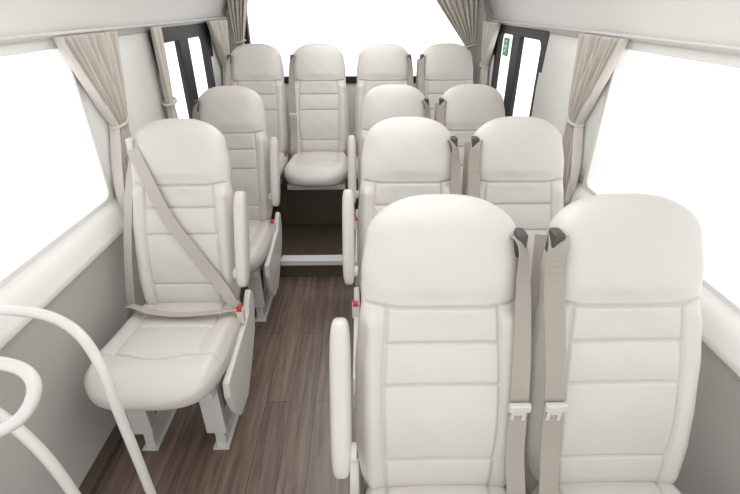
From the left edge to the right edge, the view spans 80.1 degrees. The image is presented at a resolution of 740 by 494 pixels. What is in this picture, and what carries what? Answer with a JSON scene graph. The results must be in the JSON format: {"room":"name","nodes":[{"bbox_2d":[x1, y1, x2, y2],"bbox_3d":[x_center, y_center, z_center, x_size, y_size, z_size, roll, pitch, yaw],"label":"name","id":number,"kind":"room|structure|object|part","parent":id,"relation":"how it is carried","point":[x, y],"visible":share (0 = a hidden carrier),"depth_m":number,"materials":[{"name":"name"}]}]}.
{"room":"vehicle interior","nodes":[
{"label":"vehicle interior","id":0,"kind":"room"},
{"bbox_2d":[0,0,231,349],"bbox_3d":[-0.923,-0.573,1.519,0.308,1.180,4.450,-1,29,-1],"label":"wall","id":1,"kind":"structure","parent":0,"point":[43,280],"depth_m":1.69,"materials":[{"name":"white plastic"}]},
{"bbox_2d":[0,356,41,437],"bbox_3d":[-0.796,0.306,0.852,0.336,0.187,0.115,-1,29,-1],"label":"grab rail","id":2,"kind":"object","parent":1,"relation":"attached to","point":[32,380],"visible":1,"depth_m":0.83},
{"bbox_2d":[0,226,145,493],"bbox_3d":[-1.032,0.241,1.964,0.030,0.685,4.450,-1,29,-1],"label":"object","id":3,"kind":"structure","parent":1,"relation":"attached to","point":[65,419],"depth_m":1.50,"materials":[{"name":"grey plastic"}]},
{"bbox_2d":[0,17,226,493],"bbox_3d":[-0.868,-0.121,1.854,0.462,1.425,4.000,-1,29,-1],"label":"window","id":4,"kind":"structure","parent":1,"relation":"in","point":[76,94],"depth_m":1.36,"materials":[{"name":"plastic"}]},
{"bbox_3d":[-0.822,0.530,1.264,0.400,0.854,0.067,7,30,12],"label":"grab rail","id":5,"kind":"part","parent":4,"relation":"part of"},
{"bbox_2d":[52,31,132,225],"bbox_3d":[-1.028,-0.452,1.765,0.074,0.731,0.389,1,29,1],"label":"curtain","id":6,"kind":"object","parent":4,"relation":"hanging from","point":[94,58],"visible":0.75,"depth_m":1.70,"materials":[{"name":"fabric"}]},
{"bbox_3d":[-1.029,-0.737,1.512,0.014,0.014,4.000,-1,29,-1],"label":"curtain rail","id":7,"kind":"part","parent":4,"relation":"part of","materials":[{"name":"white plastic"}]},
{"bbox_2d":[150,26,177,117],"bbox_3d":[-1.040,-0.764,2.293,0.075,0.690,0.114,8,30,15],"label":"curtain","id":8,"kind":"object","parent":4,"relation":"hanging from","point":[156,31],"visible":0.6,"depth_m":2.21,"materials":[{"name":"fabric"}]},
{"bbox_2d":[206,19,229,85],"bbox_3d":[-1.056,-1.265,3.183,0.074,0.671,0.401,0,29,1],"label":"curtain","id":9,"kind":"object","parent":4,"relation":"hanging from","point":[218,29],"visible":0.51,"depth_m":3.08,"materials":[{"name":"fabric"}]},
{"bbox_2d":[148,23,215,118],"bbox_3d":[-1.103,-1.020,2.701,0.038,0.705,0.960,-1,29,-1],"label":"window","id":10,"kind":"structure","parent":1,"relation":"in","point":[180,35],"depth_m":2.65,"materials":[{"name":"black rubber"}]},
{"bbox_2d":[94,277,505,493],"bbox_3d":[-0.037,0.913,1.505,2.050,0.050,2.960,-1,29,-1],"label":"floor","id":11,"kind":"structure","parent":0,"point":[281,441],"depth_m":1.78,"materials":[{"name":"brown wood"}]},
{"bbox_2d":[0,407,80,493],"bbox_3d":[-0.865,0.647,1.155,0.274,0.752,0.029,6,29,11],"label":"grab rail","id":12,"kind":"object","parent":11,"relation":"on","point":[23,434],"visible":0.91,"depth_m":1.04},
{"bbox_2d":[78,412,130,493],"bbox_3d":[-0.987,0.889,1.460,0.050,0.035,2.940,-1,29,-1],"label":"baseboard","id":13,"kind":"structure","parent":11,"relation":"on","point":[91,481],"depth_m":1.61,"materials":[{"name":"brown plastic"}]},
{"bbox_2d":[84,118,254,450],"bbox_3d":[-0.724,0.171,1.638,0.524,1.122,0.794,-1,29,-1],"label":"passenger seat","id":14,"kind":"object","parent":11,"relation":"on","point":[171,353],"visible":0.98,"depth_m":1.67,"materials":[{"name":"beige leather"}]},
{"bbox_2d":[84,300,242,410],"bbox_3d":[-0.725,0.364,1.608,0.452,0.138,0.545,-1,29,-1],"label":"seat cushion","id":15,"kind":"object","parent":14,"relation":"on","point":[168,354],"depth_m":1.50,"materials":[{"name":"beige leather"}]},
{"bbox_3d":[-0.732,-0.125,1.749,0.408,0.710,0.304,-1,29,-1],"label":"backrest","id":16,"kind":"part","parent":14,"relation":"part of","materials":[{"name":"beige leather"}]},
{"bbox_3d":[-0.725,0.424,1.683,0.370,0.065,0.430,-1,29,-1],"label":"seat frame","id":17,"kind":"part","parent":14,"relation":"part of","materials":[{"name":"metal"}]},
{"bbox_3d":[-0.494,-0.030,1.696,0.048,0.350,0.192,-1,29,-1],"label":"armrest","id":18,"kind":"part","parent":14,"relation":"part of","materials":[{"name":"beige leather"}]},
{"bbox_2d":[192,86,281,321],"bbox_3d":[-0.731,-0.205,2.321,0.486,1.121,0.784,-1,29,-1],"label":"passenger seat","id":19,"kind":"object","parent":11,"relation":"on","point":[238,112],"visible":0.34,"depth_m":2.35,"materials":[{"name":"beige leather"}]},
{"bbox_3d":[-0.752,-0.500,2.433,0.408,0.710,0.304,-1,29,-1],"label":"backrest","id":20,"kind":"part","parent":19,"relation":"part of","materials":[{"name":"beige leather"}]},
{"bbox_3d":[-0.746,0.048,2.367,0.370,0.065,0.430,-1,29,-1],"label":"seat frame","id":21,"kind":"part","parent":19,"relation":"part of","materials":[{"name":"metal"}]},
{"bbox_2d":[249,220,273,272],"bbox_3d":[-0.745,-0.012,2.291,0.452,0.138,0.545,-1,29,-1],"label":"seat cushion","id":22,"kind":"object","parent":19,"relation":"on","point":[261,232],"depth_m":2.24,"materials":[{"name":"beige leather"}]},
{"bbox_3d":[-0.514,-0.405,2.379,0.048,0.350,0.192,-1,29,-1],"label":"armrest","id":23,"kind":"part","parent":19,"relation":"part of","materials":[{"name":"beige leather"}]},
{"bbox_2d":[347,84,430,287],"bbox_3d":[0.113,-0.227,2.363,0.469,1.122,0.786,-1,29,-1],"label":"passenger seat","id":24,"kind":"object","parent":11,"relation":"on","point":[382,102],"visible":0.19,"depth_m":2.38,"materials":[{"name":"beige leather"}]},
{"bbox_3d":[-0.099,-0.424,2.413,0.048,0.350,0.192,-1,29,-1],"label":"armrest","id":25,"kind":"part","parent":24,"relation":"part of","materials":[{"name":"beige leather"}]},
{"bbox_3d":[0.135,-0.523,2.474,0.408,0.710,0.304,-1,29,-1],"label":"backrest","id":26,"kind":"part","parent":24,"relation":"part of","materials":[{"name":"beige leather"}]},
{"bbox_2d":[342,117,460,410],"bbox_3d":[0.129,0.158,1.662,0.469,1.122,0.786,-1,29,-1],"label":"passenger seat","id":27,"kind":"object","parent":11,"relation":"on","point":[402,157],"visible":0.27,"depth_m":1.68,"materials":[{"name":"beige leather"}]},
{"bbox_3d":[-0.083,-0.038,1.712,0.048,0.350,0.192,-1,29,-1],"label":"armrest","id":28,"kind":"part","parent":27,"relation":"part of","materials":[{"name":"beige leather"}]},
{"bbox_3d":[0.151,-0.138,1.774,0.408,0.710,0.304,-1,29,-1],"label":"backrest","id":29,"kind":"part","parent":27,"relation":"part of","materials":[{"name":"beige leather"}]},
{"bbox_2d":[329,194,531,493],"bbox_3d":[0.145,0.543,0.961,0.469,1.122,0.786,-1,29,-1],"label":"passenger seat","id":30,"kind":"object","parent":11,"relation":"on","point":[443,355],"visible":1,"depth_m":1.01,"materials":[{"name":"beige leather"}]},
{"bbox_3d":[-0.067,0.347,1.011,0.048,0.350,0.192,-1,29,-1],"label":"armrest","id":31,"kind":"part","parent":30,"relation":"part of","materials":[{"name":"beige leather"}]},
{"bbox_2d":[365,484,505,493],"bbox_3d":[0.174,0.736,0.931,0.412,0.138,0.545,-1,29,-1],"label":"seat cushion","id":32,"kind":"object","parent":30,"relation":"on","point":[369,488],"depth_m":1.09,"materials":[{"name":"beige leather"}]},
{"bbox_3d":[0.341,0.393,1.016,0.034,0.043,0.006,-1,29,-1],"label":"tongue blade","id":33,"kind":"part","parent":30,"relation":"part of","materials":[{"name":"silver metal"}]},
{"bbox_2d":[434,84,504,194],"bbox_3d":[0.566,-0.232,2.370,0.415,1.122,0.786,-1,29,-1],"label":"passenger seat","id":34,"kind":"object","parent":11,"relation":"on","point":[462,109],"visible":0.14,"depth_m":2.39,"materials":[{"name":"beige leather"}]},
{"bbox_2d":[462,116,563,280],"bbox_3d":[0.582,0.154,1.670,0.415,1.122,0.786,-1,29,-1],"label":"passenger seat","id":35,"kind":"object","parent":11,"relation":"on","point":[515,164],"visible":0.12,"depth_m":1.70,"materials":[{"name":"beige leather"}]},
{"bbox_2d":[524,193,703,493],"bbox_3d":[0.598,0.539,0.969,0.415,1.122,0.786,-1,29,-1],"label":"passenger seat","id":36,"kind":"object","parent":11,"relation":"on","point":[616,281],"visible":1,"depth_m":1.02,"materials":[{"name":"beige leather"}]},
{"bbox_3d":[0.424,0.392,1.018,0.034,0.043,0.006,-1,29,-1],"label":"tongue blade","id":37,"kind":"part","parent":36,"relation":"part of","materials":[{"name":"silver metal"}]},
{"bbox_2d":[532,481,681,493],"bbox_3d":[0.601,0.732,0.938,0.412,0.138,0.545,-1,29,-1],"label":"seat cushion","id":38,"kind":"object","parent":36,"relation":"on","point":[564,487],"depth_m":1.10,"materials":[{"name":"beige leather"}]},
{"bbox_2d":[227,0,485,153],"bbox_3d":[-0.077,-1.358,3.663,2.200,1.950,0.030,-1,29,-1],"label":"wall","id":39,"kind":"structure","parent":0,"point":[351,87],"depth_m":3.62,"materials":[{"name":"white plastic"}]},
{"bbox_2d":[227,0,247,47],"bbox_3d":[-0.971,-1.615,3.405,0.192,0.950,0.074,-1,29,-1],"label":"curtain","id":40,"kind":"object","parent":39,"relation":"hanging from","point":[237,8],"visible":0.43,"depth_m":3.33,"materials":[{"name":"fabric"}]},
{"bbox_2d":[260,225,355,276],"bbox_3d":[-0.082,-0.208,3.419,1.950,0.170,1.505,-1,29,-1],"label":"step","id":41,"kind":"structure","parent":39,"relation":"attached to","point":[296,239],"depth_m":2.87,"materials":[{"name":"brown plastic"}]},
{"bbox_2d":[281,255,342,265],"bbox_3d":[-0.297,0.079,2.735,0.500,0.036,0.072,-1,29,-1],"label":"trim","id":42,"kind":"structure","parent":41,"relation":"attached to","point":[286,260],"depth_m":2.71,"materials":[{"name":"metal"}]},
{"bbox_2d":[271,153,358,224],"bbox_3d":[-0.083,-0.456,3.337,1.930,0.343,0.610,-1,29,-1],"label":"box","id":43,"kind":"object","parent":41,"relation":"on","point":[296,207],"visible":0.02,"depth_m":3.08,"materials":[{"name":"brown plastic"}]},
{"bbox_2d":[226,44,288,185],"bbox_3d":[-0.774,-0.846,2.881,0.415,0.837,0.786,-1,29,-1],"label":"passenger seat","id":44,"kind":"object","parent":43,"relation":"on","point":[259,68],"visible":0.32,"depth_m":2.99,"materials":[{"name":"beige leather"}]},
{"bbox_3d":[-0.772,-0.468,2.995,0.370,0.065,0.430,-1,29,-1],"label":"seat frame","id":45,"kind":"part","parent":44,"relation":"part of","materials":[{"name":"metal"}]},
{"bbox_2d":[279,152,286,176],"bbox_3d":[-0.771,-0.528,2.919,0.412,0.138,0.545,-1,29,-1],"label":"seat cushion","id":46,"kind":"object","parent":44,"relation":"on","point":[283,155],"depth_m":2.95,"materials":[{"name":"beige leather"}]},
{"bbox_2d":[284,43,348,189],"bbox_3d":[-0.349,-0.850,2.889,0.415,0.837,0.786,-1,29,-1],"label":"passenger seat","id":47,"kind":"object","parent":43,"relation":"on","point":[318,97],"visible":0.97,"depth_m":3.00,"materials":[{"name":"beige leather"}]},
{"bbox_2d":[284,151,347,186],"bbox_3d":[-0.346,-0.532,2.927,0.412,0.138,0.545,-1,29,-1],"label":"seat cushion","id":48,"kind":"object","parent":47,"relation":"on","point":[304,168],"depth_m":2.74,"materials":[{"name":"beige leather"}]},
{"bbox_3d":[-0.347,-0.472,3.002,0.370,0.065,0.430,-1,29,-1],"label":"seat frame","id":49,"kind":"part","parent":47,"relation":"part of","materials":[{"name":"leather"}]},
{"bbox_3d":[-0.353,-1.021,3.068,0.408,0.710,0.304,-1,29,-1],"label":"backrest","id":50,"kind":"part","parent":47,"relation":"part of","materials":[{"name":"beige leather"}]},
{"bbox_2d":[355,43,412,178],"bbox_3d":[0.102,-0.855,2.896,0.415,0.837,0.786,-1,29,-1],"label":"passenger seat","id":51,"kind":"object","parent":43,"relation":"on","point":[378,64],"visible":0.2,"depth_m":2.99,"materials":[{"name":"beige leather"}]},
{"bbox_2d":[356,157,357,178],"bbox_3d":[0.104,-0.537,2.935,0.412,0.138,0.545,-1,29,-1],"label":"seat cushion","id":52,"kind":"object","parent":51,"relation":"on","point":[356,157],"depth_m":2.78,"materials":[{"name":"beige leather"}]},
{"bbox_2d":[416,43,472,119],"bbox_3d":[0.531,-0.859,2.904,0.415,0.837,0.786,-1,29,-1],"label":"passenger seat","id":53,"kind":"object","parent":43,"relation":"on","point":[441,67],"visible":0.16,"depth_m":3.00,"materials":[{"name":"beige leather"}]},
{"bbox_2d":[245,14,415,82],"bbox_3d":[-0.087,-1.693,3.473,1.830,0.750,0.050,-1,29,-1],"label":"window","id":54,"kind":"structure","parent":39,"relation":"in","point":[349,79],"depth_m":3.61,"materials":[{"name":"black rubber"}]},
{"bbox_2d":[436,0,478,81],"bbox_3d":[0.594,-1.627,3.427,0.501,0.951,0.074,-1,29,-2],"label":"curtain","id":55,"kind":"object","parent":39,"relation":"hanging from","point":[462,15],"visible":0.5,"depth_m":3.36,"materials":[{"name":"fabric"}]},
{"bbox_2d":[480,0,739,376],"bbox_3d":[0.818,-0.589,1.549,0.308,1.180,4.450,-1,29,-1],"label":"wall","id":56,"kind":"structure","parent":0,"point":[710,21],"depth_m":1.68,"materials":[{"name":"white plastic"}]},
{"bbox_2d":[491,24,549,116],"bbox_3d":[0.945,-1.106,2.883,0.038,0.660,1.000,-1,29,-1],"label":"window","id":57,"kind":"structure","parent":56,"relation":"in","point":[519,33],"depth_m":2.85,"materials":[{"name":"black rubber"}]},
{"bbox_2d":[502,37,509,56],"bbox_3d":[0.911,-1.343,2.952,0.007,0.110,0.110,-1,29,-1],"label":"sticker","id":58,"kind":"object","parent":57,"relation":"attached to","point":[506,40],"visible":1,"depth_m":2.94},
{"bbox_2d":[486,19,739,314],"bbox_3d":[0.953,-0.471,1.703,0.077,0.635,4.000,-1,29,-1],"label":"window","id":59,"kind":"structure","parent":56,"relation":"in","point":[718,289],"depth_m":1.54,"materials":[{"name":"plastic"}]},
{"bbox_2d":[479,21,500,84],"bbox_3d":[0.875,-1.325,3.308,0.074,0.656,0.362,-1,29,-1],"label":"curtain","id":60,"kind":"object","parent":59,"relation":"hanging from","point":[490,29],"visible":0.66,"depth_m":3.24,"materials":[{"name":"fabric"}]},
{"bbox_2d":[562,33,629,203],"bbox_3d":[0.912,-0.521,1.886,0.074,0.696,0.350,-1,29,-1],"label":"curtain","id":61,"kind":"object","parent":59,"relation":"hanging from","point":[597,56],"visible":0.9,"depth_m":1.85,"materials":[{"name":"fabric"}]},
{"bbox_3d":[0.921,-0.743,1.553,0.014,0.014,4.000,-1,29,-1],"label":"curtain rail","id":62,"kind":"part","parent":59,"relation":"part of","materials":[{"name":"white plastic"}]},
{"bbox_2d":[564,206,739,493],"bbox_3d":[0.927,0.222,1.998,0.030,0.685,4.450,-1,29,-1],"label":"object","id":63,"kind":"structure","parent":56,"relation":"attached to","point":[711,462],"depth_m":1.22,"materials":[{"name":"grey plastic"}]}
]}

